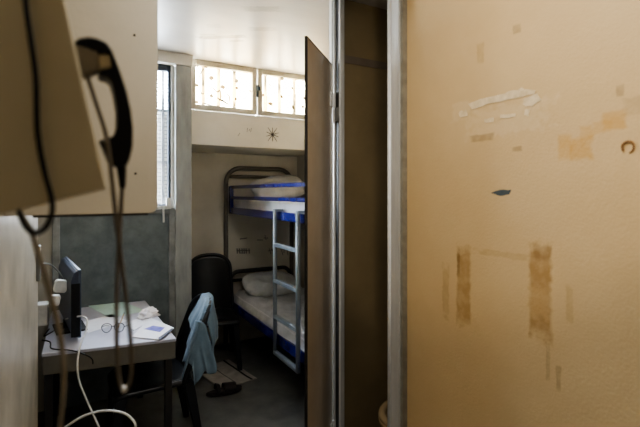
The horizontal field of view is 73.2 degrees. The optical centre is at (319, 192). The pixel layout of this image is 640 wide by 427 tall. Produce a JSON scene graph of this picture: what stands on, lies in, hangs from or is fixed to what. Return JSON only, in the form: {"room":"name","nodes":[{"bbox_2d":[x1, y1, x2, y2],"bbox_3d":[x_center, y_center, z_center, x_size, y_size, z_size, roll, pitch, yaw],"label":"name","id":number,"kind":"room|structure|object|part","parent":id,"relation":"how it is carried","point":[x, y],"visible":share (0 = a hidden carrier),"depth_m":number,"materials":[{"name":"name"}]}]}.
{"room":"prison interior","nodes":[
{"label":"prison interior","id":0,"kind":"room"},
{"bbox_2d":[0,214,37,426],"bbox_3d":[-0.863,0.220,0.893,0.260,2.760,5.400,0,0,-29],"label":"wall","id":1,"kind":"structure","parent":0,"point":[18,283],"depth_m":1.52,"materials":[{"name":"grey paint"}]},
{"bbox_2d":[36,245,40,281],"bbox_3d":[-1.416,0.352,2.170,0.016,0.175,0.070,0,0,-29],"label":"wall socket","id":2,"kind":"object","parent":1,"relation":"attached to","point":[38,273],"visible":0.62,"depth_m":2.14,"materials":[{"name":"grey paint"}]},
{"bbox_2d":[38,301,48,325],"bbox_3d":[-1.709,0.735,2.620,0.100,0.130,0.100,0,0,-29],"label":"block","id":3,"kind":"object","parent":1,"relation":"attached to","point":[43,306],"visible":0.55,"depth_m":2.59,"materials":[{"name":"white plastic"}]},
{"bbox_2d":[0,0,111,214],"bbox_3d":[-0.457,-0.192,0.673,0.234,0.494,0.220,0,0,-29],"label":"wall telephone","id":4,"kind":"object","parent":1,"relation":"attached to","point":[70,149],"visible":0.95,"depth_m":0.59,"materials":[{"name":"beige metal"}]},
{"bbox_2d":[16,0,55,235],"bbox_3d":[-0.389,-0.126,0.578,0.066,0.365,0.025,0,0,10],"label":"cable","id":5,"kind":"object","parent":4,"relation":"attached to","point":[36,91],"visible":1,"depth_m":0.57,"materials":[{"name":"black plastic"}]},
{"bbox_2d":[24,215,66,426],"bbox_3d":[-0.430,0.778,0.676,0.058,1.501,0.168,0,0,-29],"label":"cable","id":6,"kind":"object","parent":4,"relation":"hanging from","point":[35,243],"visible":0.89,"depth_m":0.64,"materials":[{"name":"brown plastic"}]},
{"bbox_3d":[-0.374,-0.204,0.678,0.047,0.044,0.040,0,0,-29],"label":"cradle plate","id":7,"kind":"part","parent":4,"relation":"part of","materials":[{"name":"beige plastic"}]},
{"bbox_2d":[75,37,133,392],"bbox_3d":[-0.343,0.045,0.689,0.084,0.572,0.055,0,0,-29],"label":"telephone handset","id":8,"kind":"object","parent":4,"relation":"hanging from","point":[117,148],"visible":1,"depth_m":0.69,"materials":[{"name":"black plastic"}]},
{"bbox_3d":[-0.347,-0.142,0.694,0.082,0.199,0.042,0,0,-29],"label":"handle","id":9,"kind":"part","parent":8,"relation":"part of","materials":[{"name":"black plastic"}]},
{"bbox_2d":[53,294,60,305],"bbox_3d":[-1.537,0.621,2.500,0.056,0.064,0.050,0,0,-35],"label":"power adapter","id":10,"kind":"object","parent":1,"relation":"attached to","point":[57,297],"visible":0.53,"depth_m":2.49,"materials":[{"name":"white plastic"}]},
{"bbox_2d":[4,0,157,217],"bbox_3d":[-0.718,-0.534,1.326,0.413,1.212,0.020,0,0,-29],"label":"board","id":11,"kind":"object","parent":1,"relation":"attached to","point":[129,28],"visible":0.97,"depth_m":1.38,"materials":[{"name":"beige laminate"}]},
{"bbox_2d":[65,410,136,426],"bbox_3d":[-0.982,1.198,1.764,0.480,0.637,0.041,0,0,0],"label":"cable","id":12,"kind":"object","parent":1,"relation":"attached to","point":[98,411],"visible":1,"depth_m":1.75,"materials":[{"name":"white plastic"}]},
{"bbox_2d":[38,63,173,411],"bbox_3d":[-1.677,0.220,3.444,0.960,2.760,0.150,0,0,-29],"label":"wall","id":13,"kind":"structure","parent":0,"point":[44,239],"depth_m":3.17,"materials":[{"name":"beige paint"}]},
{"bbox_2d":[52,208,174,407],"bbox_3d":[-1.591,0.863,3.383,0.870,1.475,0.040,0,0,-29],"label":"wall panel","id":14,"kind":"object","parent":13,"relation":"attached to","point":[148,243],"depth_m":3.36,"materials":[{"name":"grey paint"}]},
{"bbox_3d":[-1.591,0.863,3.383,0.870,1.475,0.040,0,0,-29],"label":"frame","id":15,"kind":"part","parent":14,"relation":"part of","materials":[{"name":"grey paint"}]},
{"bbox_3d":[-1.591,0.151,3.383,0.770,0.038,0.040,0,0,-29],"label":"rail","id":16,"kind":"part","parent":14,"relation":"part of","materials":[{"name":"grey paint"}]},
{"bbox_2d":[157,64,170,222],"bbox_3d":[-1.603,-0.415,3.431,0.795,1.310,0.215,0,0,-29],"label":"window","id":17,"kind":"structure","parent":13,"relation":"in","point":[162,68],"depth_m":3.64,"materials":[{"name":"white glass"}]},
{"bbox_2d":[158,75,166,203],"bbox_3d":[-1.653,-0.454,3.520,0.795,1.097,0.010,0,0,-29],"label":"grille","id":18,"kind":"object","parent":17,"relation":"attached to","point":[158,75],"depth_m":3.68,"materials":[{"name":"white metal"}]},
{"bbox_2d":[158,50,192,66],"bbox_3d":[-1.565,-1.113,3.387,1.100,0.093,0.060,0,0,-29],"label":"trim","id":19,"kind":"structure","parent":13,"relation":"attached to","point":[164,57],"depth_m":3.56,"materials":[{"name":"paint"}]},
{"bbox_2d":[38,336,304,426],"bbox_3d":[0.074,1.650,1.872,2.850,0.100,6.200,0,0,-29],"label":"floor","id":20,"kind":"structure","parent":0,"point":[276,398],"depth_m":3.29,"materials":[{"name":"grey concrete"}]},
{"bbox_2d":[42,300,175,426],"bbox_3d":[-1.403,1.230,2.847,0.677,0.740,1.061,0,0,-29],"label":"desk","id":21,"kind":"object","parent":20,"relation":"on","point":[99,345],"visible":0.72,"depth_m":2.48,"materials":[{"name":"white laminate"}]},
{"bbox_3d":[-1.483,1.289,2.356,0.040,0.622,0.040,0,0,-29],"label":"leg","id":22,"kind":"part","parent":21,"relation":"part of","materials":[{"name":"grey metal"}]},
{"bbox_3d":[-1.901,1.289,3.108,0.040,0.622,0.040,0,0,-29],"label":"leg","id":23,"kind":"part","parent":21,"relation":"part of","materials":[{"name":"black metal"}]},
{"bbox_2d":[42,339,93,363],"bbox_3d":[-1.438,0.890,2.393,0.424,0.080,0.079,0,0,24],"label":"cable","id":24,"kind":"object","parent":21,"relation":"on","point":[42,339],"visible":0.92,"depth_m":2.34,"materials":[{"name":"black plastic"}]},
{"bbox_2d":[52,256,87,337],"bbox_3d":[-1.592,0.652,2.742,0.170,0.416,0.668,0,0,-36],"label":"television","id":25,"kind":"object","parent":21,"relation":"on","point":[70,302],"visible":0.98,"depth_m":2.51,"materials":[{"name":"plastic"}]},
{"bbox_2d":[45,263,63,278],"bbox_3d":[-1.570,0.552,2.550,0.017,0.362,0.574,0,0,-18],"label":"cable","id":26,"kind":"object","parent":25,"relation":"attached to","point":[45,263],"visible":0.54,"depth_m":2.59,"materials":[{"name":"grey paint"}]},
{"bbox_2d":[53,279,66,292],"bbox_3d":[-1.577,0.565,2.620,0.077,0.081,0.050,0,0,-35],"label":"power adapter","id":27,"kind":"object","parent":25,"relation":"attached to","point":[60,285],"visible":0.88,"depth_m":2.60,"materials":[{"name":"white plastic"}]},
{"bbox_2d":[65,316,99,426],"bbox_3d":[-1.295,1.145,2.332,0.098,0.898,0.718,0,0,-42],"label":"cable","id":28,"kind":"object","parent":25,"relation":"hanging from","point":[78,377],"visible":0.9,"depth_m":2.20,"materials":[{"name":"white plastic"}]},
{"bbox_2d":[84,314,125,332],"bbox_3d":[-1.450,0.858,2.852,0.238,0.001,0.344,0,0,27],"label":"paper sheet","id":29,"kind":"object","parent":21,"relation":"on","point":[94,324],"visible":0.61,"depth_m":2.85,"materials":[{"name":"white paper"}]},
{"bbox_2d":[101,323,126,332],"bbox_3d":[-1.284,0.831,2.721,0.144,0.056,0.142,0,0,-7],"label":"eyeglasses","id":30,"kind":"object","parent":21,"relation":"on","point":[106,327],"visible":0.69,"depth_m":2.65,"materials":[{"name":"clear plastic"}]},
{"bbox_2d":[89,302,141,315],"bbox_3d":[-1.515,0.858,3.206,0.452,0.001,0.249,0,0,44],"label":"paper sheet","id":31,"kind":"object","parent":21,"relation":"on","point":[106,309],"visible":0.73,"depth_m":3.20,"materials":[{"name":"green paper"}]},
{"bbox_2d":[126,319,147,330],"bbox_3d":[-1.207,0.857,2.850,0.127,0.005,0.320,0,0,5],"label":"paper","id":32,"kind":"object","parent":21,"relation":"on","point":[135,324],"visible":0.73,"depth_m":2.82,"materials":[{"name":"white paper"}]},
{"bbox_2d":[137,306,159,319],"bbox_3d":[-1.199,0.832,2.994,0.131,0.065,0.202,0,0,9],"label":"cloth","id":33,"kind":"object","parent":21,"relation":"on","point":[149,312],"visible":1,"depth_m":2.97,"materials":[{"name":"white fabric"}]},
{"bbox_2d":[132,318,173,339],"bbox_3d":[-1.026,0.854,2.728,0.217,0.010,0.475,0,0,-7],"label":"magazine","id":34,"kind":"object","parent":21,"relation":"on","point":[152,329],"visible":1,"depth_m":2.66,"materials":[{"name":"white paper"}]},
{"bbox_2d":[145,326,164,331],"bbox_3d":[-1.024,0.850,2.699,0.138,0.001,0.080,0,0,24],"label":"picture","id":35,"kind":"object","parent":34,"relation":"on","point":[147,328],"depth_m":2.69},
{"bbox_3d":[-0.900,1.289,2.553,0.040,0.622,0.040,0,0,-29],"label":"leg","id":36,"kind":"part","parent":21,"relation":"part of","materials":[{"name":"grey metal"}]},
{"bbox_2d":[104,293,210,426],"bbox_3d":[-1.033,1.147,2.796,0.643,0.907,0.489,0,0,-29],"label":"plastic chair","id":37,"kind":"object","parent":20,"relation":"on","point":[148,377],"visible":0.65,"depth_m":2.72,"materials":[{"name":"black plastic"}]},
{"bbox_3d":[-1.367,1.386,2.843,0.106,0.428,0.082,0,0,-29],"label":"leg","id":38,"kind":"part","parent":37,"relation":"part of","materials":[{"name":"black plastic"}]},
{"bbox_3d":[-1.169,1.386,2.487,0.106,0.428,0.082,0,0,-29],"label":"leg","id":39,"kind":"part","parent":37,"relation":"part of","materials":[{"name":"black plastic"}]},
{"bbox_3d":[-1.094,1.180,2.761,0.447,0.061,0.446,0,0,-29],"label":"seat","id":40,"kind":"part","parent":37,"relation":"part of","materials":[{"name":"black plastic"}]},
{"bbox_3d":[-0.988,1.386,3.054,0.125,0.428,0.082,0,0,-29],"label":"leg","id":41,"kind":"part","parent":37,"relation":"part of","materials":[{"name":"black plastic"}]},
{"bbox_3d":[-0.856,0.945,2.894,0.215,0.474,0.427,0,0,-29],"label":"backrest","id":42,"kind":"part","parent":37,"relation":"part of","materials":[{"name":"black plastic"}]},
{"bbox_3d":[-0.790,1.386,2.698,0.125,0.428,0.082,0,0,-29],"label":"leg","id":43,"kind":"part","parent":37,"relation":"part of","materials":[{"name":"black plastic"}]},
{"bbox_2d":[182,292,217,384],"bbox_3d":[-0.776,0.934,2.823,0.215,0.492,0.385,0,0,-11],"label":"shirt","id":44,"kind":"object","parent":37,"relation":"on","point":[199,353],"visible":1,"depth_m":2.70,"materials":[{"name":"blue fabric"}]},
{"bbox_2d":[192,253,241,370],"bbox_3d":[-1.016,1.099,4.050,0.489,1.001,0.555,0,0,-19],"label":"plastic chair","id":45,"kind":"object","parent":20,"relation":"on","point":[211,272],"visible":0.55,"depth_m":4.25,"materials":[{"name":"black plastic"}]},
{"bbox_3d":[-1.083,0.887,4.243,0.427,0.547,0.123,0,0,-19],"label":"backrest","id":46,"kind":"part","parent":45,"relation":"part of","materials":[{"name":"black plastic"}]},
{"bbox_3d":[-1.008,1.160,4.025,0.446,0.061,0.447,0,0,-19],"label":"seat","id":47,"kind":"part","parent":45,"relation":"part of","materials":[{"name":"black plastic"}]},
{"bbox_3d":[-0.892,1.376,4.313,0.082,0.448,0.125,0,0,-19],"label":"leg","id":48,"kind":"part","parent":45,"relation":"part of","materials":[{"name":"black plastic"}]},
{"bbox_3d":[-0.751,1.376,3.904,0.082,0.448,0.106,0,0,-19],"label":"leg","id":49,"kind":"part","parent":45,"relation":"part of","materials":[{"name":"black plastic"}]},
{"bbox_2d":[206,381,241,396],"bbox_3d":[-0.761,1.545,3.432,0.288,0.086,0.106,0,0,-28],"label":"sandal","id":50,"kind":"object","parent":20,"relation":"on","point":[226,388],"visible":1,"depth_m":3.41},
{"bbox_2d":[202,359,256,386],"bbox_3d":[-0.846,1.588,3.798,0.376,0.023,0.543,0,0,-40],"label":"floor mat","id":51,"kind":"object","parent":20,"relation":"on","point":[227,371],"visible":0.73,"depth_m":3.76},
{"bbox_2d":[224,166,304,373],"bbox_3d":[-0.147,0.655,3.844,0.850,1.889,2.068,0,0,-29],"label":"bunk bed","id":52,"kind":"object","parent":20,"relation":"on","point":[298,217],"visible":0.44,"depth_m":3.39,"materials":[{"name":"blue metal"}]},
{"bbox_3d":[-0.989,0.750,4.531,0.047,1.700,0.048,0,0,-29],"label":"post","id":53,"kind":"part","parent":52,"relation":"part of","materials":[{"name":"black metal"}]},
{"bbox_3d":[-0.656,-0.184,4.716,0.808,0.209,0.048,0,0,-29],"label":"headboard","id":54,"kind":"part","parent":52,"relation":"part of","materials":[{"name":"black metal"}]},
{"bbox_3d":[-0.642,0.954,4.690,0.744,0.292,0.044,0,0,-29],"label":"headboard","id":55,"kind":"part","parent":52,"relation":"part of","materials":[{"name":"black metal"}]},
{"bbox_3d":[-0.462,0.181,3.668,0.032,0.067,1.980,0,0,-29],"label":"rail","id":56,"kind":"part","parent":52,"relation":"part of","materials":[{"name":"blue metal"}]},
{"bbox_3d":[-0.461,0.050,3.663,0.026,0.032,1.950,0,0,-29],"label":"guard rail","id":57,"kind":"part","parent":52,"relation":"part of","materials":[{"name":"blue metal"}]},
{"bbox_3d":[-0.461,-0.060,3.663,0.026,0.032,1.950,0,0,-29],"label":"guard rail","id":58,"kind":"part","parent":52,"relation":"part of","materials":[{"name":"blue metal"}]},
{"bbox_2d":[234,287,304,351],"bbox_3d":[-0.134,1.069,3.839,0.753,0.156,1.881,0,0,-29],"label":"sheet","id":59,"kind":"object","parent":52,"relation":"on","point":[286,304],"visible":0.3,"depth_m":3.88,"materials":[{"name":"white fabric"}]},
{"bbox_2d":[242,271,295,296],"bbox_3d":[-0.510,0.941,4.454,0.580,0.217,0.381,0,0,-23],"label":"pillow","id":60,"kind":"object","parent":59,"relation":"on","point":[260,284],"visible":0.8,"depth_m":4.33,"materials":[{"name":"white fabric"}]},
{"bbox_2d":[234,200,304,212],"bbox_3d":[-0.124,0.124,3.851,0.714,0.117,1.910,0,0,-29],"label":"mattress","id":61,"kind":"object","parent":52,"relation":"on","point":[292,207],"visible":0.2,"depth_m":3.65,"materials":[{"name":"white fabric"}]},
{"bbox_2d":[249,175,304,197],"bbox_3d":[-0.429,-0.054,4.534,0.592,0.294,0.359,0,0,-35],"label":"pillow","id":62,"kind":"object","parent":61,"relation":"on","point":[292,192],"visible":0.73,"depth_m":4.44,"materials":[{"name":"white fabric"}]},
{"bbox_2d":[234,294,304,340],"bbox_3d":[-0.123,1.101,3.851,0.714,0.102,1.910,0,0,-29],"label":"mattress","id":63,"kind":"object","parent":52,"relation":"on","point":[258,310],"visible":0.08,"depth_m":3.71,"materials":[{"name":"white fabric"}]},
{"bbox_3d":[-0.462,1.160,3.668,0.032,0.080,1.980,0,0,-29],"label":"rail","id":64,"kind":"part","parent":52,"relation":"part of","materials":[{"name":"blue metal"}]},
{"bbox_3d":[-0.324,0.750,4.901,0.047,1.700,0.048,0,0,-29],"label":"post","id":65,"kind":"part","parent":52,"relation":"part of","materials":[{"name":"black metal"}]},
{"bbox_2d":[378,401,386,426],"bbox_3d":[0.635,1.269,2.482,0.665,0.661,0.384,0,0,-29],"label":"toilet","id":66,"kind":"object","parent":20,"relation":"on","point":[382,413],"visible":0.12,"depth_m":2.39,"materials":[{"name":"ceramic"}]},
{"bbox_3d":[0.544,1.424,2.431,0.456,0.352,0.378,0,0,-29],"label":"bowl","id":67,"kind":"part","parent":66,"relation":"part of","materials":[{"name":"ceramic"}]},
{"bbox_2d":[158,144,296,344],"bbox_3d":[-0.865,0.590,4.411,1.620,2.020,0.750,0,0,-29],"label":"wall","id":68,"kind":"structure","parent":0,"point":[250,239],"depth_m":4.64,"materials":[{"name":"paint"}]},
{"bbox_2d":[174,65,191,377],"bbox_3d":[-1.188,0.268,3.688,0.132,2.665,0.200,0,0,-29],"label":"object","id":69,"kind":"structure","parent":68,"relation":"attached to","point":[182,75],"depth_m":3.60,"materials":[{"name":"grey paint"}]},
{"bbox_2d":[158,110,304,156],"bbox_3d":[-0.839,-0.572,4.366,1.620,0.300,0.854,0,0,-29],"label":"wall","id":70,"kind":"structure","parent":0,"point":[212,132],"depth_m":4.01,"materials":[{"name":"paint"}]},
{"bbox_2d":[192,59,256,114],"bbox_3d":[-0.869,-0.943,3.894,0.605,0.431,0.081,0,0,-29],"label":"window","id":71,"kind":"structure","parent":70,"relation":"attached to","point":[236,89],"depth_m":3.88,"materials":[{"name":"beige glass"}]},
{"bbox_3d":[-0.863,-0.943,3.883,0.515,0.341,0.004,0,0,-29],"label":"pane","id":72,"kind":"part","parent":71,"relation":"part of","materials":[{"name":"clear glass"}]},
{"bbox_2d":[256,69,304,119],"bbox_3d":[-0.274,-0.943,4.209,0.765,0.431,0.111,0,0,-29],"label":"window","id":73,"kind":"structure","parent":70,"relation":"attached to","point":[264,103],"depth_m":4.11,"materials":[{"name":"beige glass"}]},
{"bbox_3d":[-0.265,-0.943,4.215,0.653,0.341,0.004,0,0,-29],"label":"pane","id":74,"kind":"part","parent":73,"relation":"part of","materials":[{"name":"clear glass"}]},
{"bbox_2d":[158,0,386,75],"bbox_3d":[0.278,-1.210,1.505,2.850,0.100,5.360,0,0,-29],"label":"ceiling","id":75,"kind":"structure","parent":0,"point":[270,35],"depth_m":3.08,"materials":[{"name":"paint"}]},
{"bbox_2d":[296,90,304,287],"bbox_3d":[1.173,0.220,2.570,0.150,2.760,5.950,0,0,-29],"label":"wall","id":76,"kind":"structure","parent":0,"point":[300,101],"depth_m":4.90,"materials":[{"name":"beige paint"}]},
{"bbox_2d":[344,0,386,426],"bbox_3d":[0.477,0.220,2.792,0.850,2.760,0.064,0,0,-29],"label":"wall","id":77,"kind":"structure","parent":0,"point":[365,26],"depth_m":2.65,"materials":[{"name":"brown paint"}]},
{"bbox_2d":[305,36,335,426],"bbox_3d":[0.011,0.384,2.336,0.033,2.293,0.506,0,0,16],"label":"door","id":78,"kind":"structure","parent":77,"relation":"in","point":[320,102],"depth_m":2.27,"materials":[{"name":"brown laminate"}]},
{"bbox_2d":[329,0,343,426],"bbox_3d":[0.098,0.220,2.554,0.035,2.760,0.124,0,0,-29],"label":"trim","id":79,"kind":"structure","parent":77,"relation":"attached to","point":[336,7],"depth_m":2.54,"materials":[{"name":"metal"}]},
{"bbox_3d":[0.103,-0.460,2.518,0.009,0.080,0.050,0,0,-29],"label":"hinge plate","id":80,"kind":"part","parent":79,"relation":"part of","materials":[{"name":"grey paint"}]},
{"bbox_2d":[407,0,639,426],"bbox_3d":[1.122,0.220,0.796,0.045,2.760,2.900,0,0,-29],"label":"door","id":81,"kind":"structure","parent":0,"point":[523,116],"depth_m":1.50,"materials":[{"name":"beige laminate"}]},
{"bbox_2d":[387,0,406,426],"bbox_3d":[0.390,0.220,2.078,0.098,2.760,0.096,0,0,-29],"label":"trim","id":82,"kind":"structure","parent":81,"relation":"attached to","point":[396,9],"depth_m":2.04,"materials":[{"name":"metal"}]}
]}

